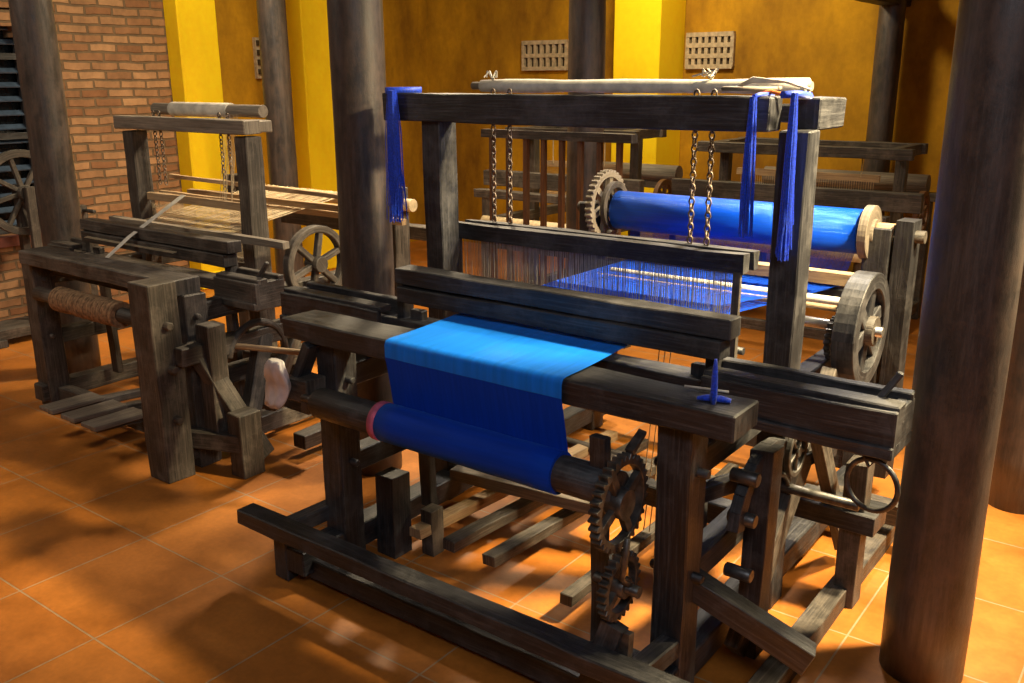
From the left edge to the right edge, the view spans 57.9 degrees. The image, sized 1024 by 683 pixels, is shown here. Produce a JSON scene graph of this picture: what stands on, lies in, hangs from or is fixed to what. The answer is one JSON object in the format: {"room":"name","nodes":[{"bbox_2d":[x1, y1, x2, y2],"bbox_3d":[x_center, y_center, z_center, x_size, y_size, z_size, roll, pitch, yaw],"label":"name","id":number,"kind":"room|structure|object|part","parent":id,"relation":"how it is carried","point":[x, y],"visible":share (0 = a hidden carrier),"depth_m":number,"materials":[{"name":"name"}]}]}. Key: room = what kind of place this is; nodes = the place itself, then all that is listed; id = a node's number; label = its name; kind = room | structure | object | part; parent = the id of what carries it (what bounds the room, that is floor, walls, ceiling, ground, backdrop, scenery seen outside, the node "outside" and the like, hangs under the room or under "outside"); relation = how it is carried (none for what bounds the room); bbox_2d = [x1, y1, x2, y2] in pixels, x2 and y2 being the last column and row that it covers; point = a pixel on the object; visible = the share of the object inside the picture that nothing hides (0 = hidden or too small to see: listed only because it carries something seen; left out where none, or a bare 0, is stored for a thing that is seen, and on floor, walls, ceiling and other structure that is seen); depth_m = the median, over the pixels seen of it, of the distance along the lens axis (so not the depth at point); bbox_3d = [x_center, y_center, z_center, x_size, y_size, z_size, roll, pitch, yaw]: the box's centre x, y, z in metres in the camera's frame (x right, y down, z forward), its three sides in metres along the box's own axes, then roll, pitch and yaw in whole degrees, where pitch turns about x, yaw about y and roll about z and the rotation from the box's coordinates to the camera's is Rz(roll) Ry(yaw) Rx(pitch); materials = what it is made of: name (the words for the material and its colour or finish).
{"room":"textile factory","nodes":[
{"label":"textile factory","id":0,"kind":"room"},
{"bbox_2d":[0,0,428,320],"bbox_3d":[-3.261,-1.631,5.586,0.200,3.100,8.800,11,20,35],"label":"wall","id":1,"kind":"structure","parent":0,"point":[114,58],"depth_m":6.33,"materials":[{"name":"brick"}]},
{"bbox_2d":[0,27,39,234],"bbox_3d":[-3.415,-1.276,5.497,0.112,1.352,1.124,11,20,35],"label":"window","id":2,"kind":"structure","parent":1,"relation":"in","point":[13,131],"depth_m":5.83,"materials":[{"name":"black wood"}]},
{"bbox_2d":[0,234,41,247],"bbox_3d":[-3.307,-0.570,5.585,0.072,0.062,1.272,11,20,35],"label":"trim","id":3,"kind":"structure","parent":1,"relation":"attached to","point":[10,240],"depth_m":5.76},
{"bbox_2d":[252,37,261,78],"bbox_3d":[-1.916,-2.170,7.087,0.045,0.300,0.120,11,20,35],"label":"block","id":4,"kind":"object","parent":1,"relation":"attached to","point":[255,40],"visible":0.38,"depth_m":7.04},
{"bbox_2d":[0,240,1023,682],"bbox_3d":[0.227,0.608,3.512,8.900,0.100,8.800,11,20,35],"label":"floor","id":5,"kind":"structure","parent":0,"point":[112,571],"depth_m":2.90,"materials":[{"name":"tile"}]},
{"bbox_2d":[0,149,98,348],"bbox_3d":[-2.853,-0.592,5.569,0.292,1.112,0.801,11,20,35],"label":"wheel","id":6,"kind":"object","parent":5,"relation":"on","point":[25,211],"visible":0.52,"depth_m":5.43,"materials":[{"name":"brown wood"}]},
{"bbox_2d":[8,0,101,373],"bbox_3d":[-2.321,-1.339,4.547,0.202,3.100,0.202,11,19,33],"label":"wooden column","id":7,"kind":"structure","parent":5,"relation":"on","point":[36,47],"depth_m":4.57,"materials":[{"name":"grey wood"}]},
{"bbox_2d":[163,0,230,289],"bbox_3d":[-2.253,-1.922,6.589,0.201,3.101,0.360,11,20,35],"label":"pillar","id":8,"kind":"structure","parent":5,"relation":"on","point":[191,25],"depth_m":6.55,"materials":[{"name":"paint"}]},
{"bbox_2d":[18,102,425,483],"bbox_3d":[-1.264,-0.395,4.333,1.728,1.395,1.764,11,20,35],"label":"weaving loom","id":9,"kind":"object","parent":5,"relation":"on","point":[201,391],"visible":0.93,"depth_m":3.92,"materials":[{"name":"brown wood"}]},
{"bbox_2d":[256,0,304,280],"bbox_3d":[-1.579,-1.811,6.186,0.198,3.100,0.198,5,17,18],"label":"wooden column","id":10,"kind":"structure","parent":5,"relation":"on","point":[271,14],"depth_m":6.18,"materials":[{"name":"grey wood"}]},
{"bbox_2d":[285,0,338,269],"bbox_3d":[-1.600,-2.124,7.282,0.381,3.101,0.421,11,20,35],"label":"pillar","id":11,"kind":"structure","parent":5,"relation":"on","point":[307,20],"depth_m":7.17,"materials":[{"name":"paint"}]},
{"bbox_2d":[327,0,401,476],"bbox_3d":[-0.549,-0.989,3.291,0.202,3.100,0.202,4,17,16],"label":"wooden column","id":12,"kind":"structure","parent":5,"relation":"on","point":[355,27],"depth_m":3.30,"materials":[{"name":"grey wood"}]},
{"bbox_2d":[481,129,637,353],"bbox_3d":[0.209,-0.443,4.751,0.921,1.244,0.354,11,20,35],"label":"rack","id":13,"kind":"object","parent":5,"relation":"on","point":[619,139],"visible":0.33,"depth_m":4.67,"materials":[{"name":"red wood"}]},
{"bbox_2d":[474,126,682,295],"bbox_3d":[0.491,-0.840,6.244,1.203,1.184,1.260,11,20,35],"label":"weaving loom","id":14,"kind":"object","parent":5,"relation":"on","point":[637,175],"visible":0.25,"depth_m":6.05,"materials":[{"name":"brown wood"}]},
{"bbox_2d":[237,68,926,682],"bbox_3d":[0.342,-0.079,2.962,2.079,1.525,1.907,11,20,35],"label":"weaving loom","id":15,"kind":"object","parent":5,"relation":"on","point":[480,384],"visible":0.99,"depth_m":2.53,"materials":[{"name":"black wood"}]},
{"bbox_3d":[-0.161,0.719,2.557,1.541,0.218,0.270,11,20,35],"label":"foot rail","id":16,"kind":"part","parent":15,"relation":"part of","materials":[{"name":"black wood"}]},
{"bbox_2d":[566,0,605,278],"bbox_3d":[0.391,-1.438,4.847,0.202,3.100,0.202,-11,19,-34],"label":"wooden column","id":17,"kind":"structure","parent":5,"relation":"on","point":[587,18],"depth_m":4.77,"materials":[{"name":"brown wood"}]},
{"bbox_2d":[611,0,685,238],"bbox_3d":[1.038,-2.070,7.047,0.431,3.102,0.441,11,20,35],"label":"pillar","id":18,"kind":"structure","parent":5,"relation":"on","point":[648,34],"depth_m":6.88,"materials":[{"name":"paint"}]},
{"bbox_2d":[672,137,936,340],"bbox_3d":[1.782,-0.637,5.620,1.452,1.124,1.360,11,20,35],"label":"weaving loom","id":19,"kind":"object","parent":5,"relation":"on","point":[899,192],"visible":0.41,"depth_m":5.36,"materials":[{"name":"brown wood"}]},
{"bbox_2d":[853,0,906,271],"bbox_3d":[2.443,-1.788,6.034,0.171,3.100,0.171,-3,16,-10],"label":"wooden column","id":20,"kind":"structure","parent":5,"relation":"on","point":[891,18],"depth_m":6.00,"materials":[{"name":"brown wood"}]},
{"bbox_2d":[855,0,911,6],"bbox_3d":[1.871,-2.000,5.183,0.124,0.124,2.302,11,20,35],"label":"tie beam","id":21,"kind":"structure","parent":20,"relation":"attached to","point":[876,2],"depth_m":5.74,"materials":[{"name":"black wood"}]},
{"bbox_2d":[879,0,1023,682],"bbox_3d":[1.069,-0.633,2.014,0.206,3.100,0.206,5,17,17],"label":"wooden column","id":22,"kind":"structure","parent":5,"relation":"on","point":[975,264],"depth_m":2.12,"materials":[{"name":"brown wood"}]},
{"bbox_2d":[988,265,1023,514],"bbox_3d":[1.823,-0.903,2.948,0.202,3.100,0.202,4,16,13],"label":"wooden column","id":23,"kind":"structure","parent":5,"relation":"on","point":[1006,494],"depth_m":3.24,"materials":[{"name":"brown wood"}]},
{"bbox_2d":[426,0,958,299],"bbox_3d":[2.759,-1.827,6.166,8.700,3.100,0.200,11,20,35],"label":"wall","id":24,"kind":"structure","parent":0,"point":[830,43],"depth_m":6.72,"materials":[{"name":"paint"}]},
{"bbox_2d":[522,39,567,70],"bbox_3d":[0.278,-2.405,7.779,0.468,0.243,0.041,11,20,35],"label":"block","id":25,"kind":"object","parent":24,"relation":"attached to","point":[540,55],"visible":0.95,"depth_m":7.77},
{"bbox_2d":[685,31,735,68],"bbox_3d":[1.478,-2.173,6.909,0.389,0.263,0.041,11,20,35],"label":"block","id":26,"kind":"object","parent":24,"relation":"attached to","point":[711,50],"visible":1,"depth_m":6.89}
]}

